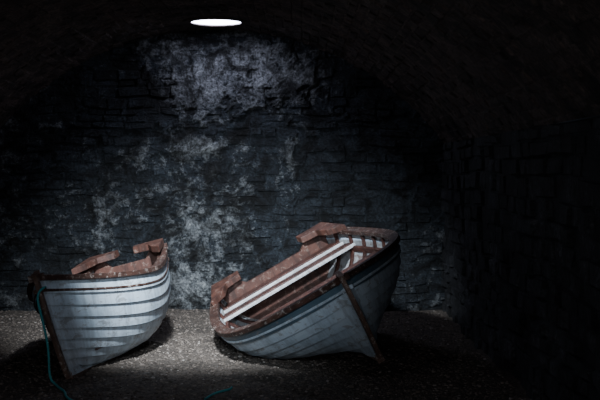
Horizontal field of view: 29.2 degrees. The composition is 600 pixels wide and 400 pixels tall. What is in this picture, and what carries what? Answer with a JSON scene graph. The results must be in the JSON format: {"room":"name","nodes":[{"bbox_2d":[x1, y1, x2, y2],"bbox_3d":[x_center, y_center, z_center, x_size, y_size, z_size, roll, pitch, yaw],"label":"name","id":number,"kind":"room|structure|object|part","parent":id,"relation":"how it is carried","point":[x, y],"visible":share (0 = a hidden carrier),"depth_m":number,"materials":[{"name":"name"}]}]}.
{"room":"vaulted stone cellar","nodes":[
{"label":"vaulted stone cellar","id":0,"kind":"room"},
{"bbox_2d":[0,29,444,311],"bbox_3d":[-0.954,-0.391,13.077,5.436,3.464,0.128,0,1,0],"label":"wall","id":1,"kind":"structure","parent":0,"point":[225,147],"depth_m":13.08,"materials":[{"name":"stone"}]},
{"bbox_2d":[0,308,531,399],"bbox_3d":[-0.950,1.436,6.139,5.400,0.099,14.200,0,1,0],"label":"floor","id":2,"kind":"structure","parent":0,"point":[427,356],"depth_m":9.20,"materials":[{"name":"stone"}]},
{"bbox_2d":[27,238,170,379],"bbox_3d":[-1.762,0.882,9.783,1.007,0.982,2.438,0,2,8],"label":"rowing boat","id":3,"kind":"object","parent":2,"relation":"on","point":[93,316],"visible":0.96,"depth_m":9.21,"materials":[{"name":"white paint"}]},
{"bbox_3d":[-1.871,0.944,8.689,0.046,0.856,0.239,-15,-1,8],"label":"stem post","id":4,"kind":"part","parent":3,"relation":"part of","materials":[{"name":"brown wood"}]},
{"bbox_2d":[36,286,72,399],"bbox_3d":[-1.667,1.020,8.126,0.155,0.722,1.160,-1,2,-32],"label":"mooring rope","id":5,"kind":"object","parent":3,"relation":"attached to","point":[42,288],"visible":1,"depth_m":8.43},
{"bbox_2d":[204,386,232,399],"bbox_3d":[-0.575,1.374,8.203,0.039,0.022,0.463,1,2,22],"label":"mooring rope","id":6,"kind":"object","parent":2,"relation":"on","point":[231,387],"visible":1,"depth_m":8.19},
{"bbox_2d":[210,222,400,363],"bbox_3d":[0.095,0.815,9.949,1.600,1.112,2.938,0,2,-13],"label":"rowing boat","id":7,"kind":"object","parent":2,"relation":"on","point":[297,310],"visible":1,"depth_m":9.43,"materials":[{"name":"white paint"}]},
{"bbox_3d":[0.447,0.873,8.665,0.046,0.781,0.276,-30,8,-11],"label":"stem post","id":8,"kind":"part","parent":7,"relation":"part of","materials":[{"name":"brown wood"}]},
{"bbox_2d":[0,0,599,142],"bbox_3d":[-0.950,-1.108,6.023,5.212,1.318,14.100,0,1,0],"label":"ceiling","id":9,"kind":"structure","parent":0,"point":[471,69],"depth_m":9.63,"materials":[{"name":"brick"}]},
{"bbox_2d":[182,16,249,26],"bbox_3d":[-0.895,-1.919,12.284,0.720,0.055,0.720,0,1,0],"label":"ceiling light","id":10,"kind":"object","parent":9,"relation":"attached to","point":[213,21],"depth_m":12.26,"materials":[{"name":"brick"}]},
{"bbox_2d":[441,116,599,399],"bbox_3d":[1.627,0.517,6.066,0.111,1.950,14.100,0,1,0],"label":"wall","id":11,"kind":"structure","parent":0,"point":[521,253],"depth_m":8.12,"materials":[{"name":"stone"}]}
]}

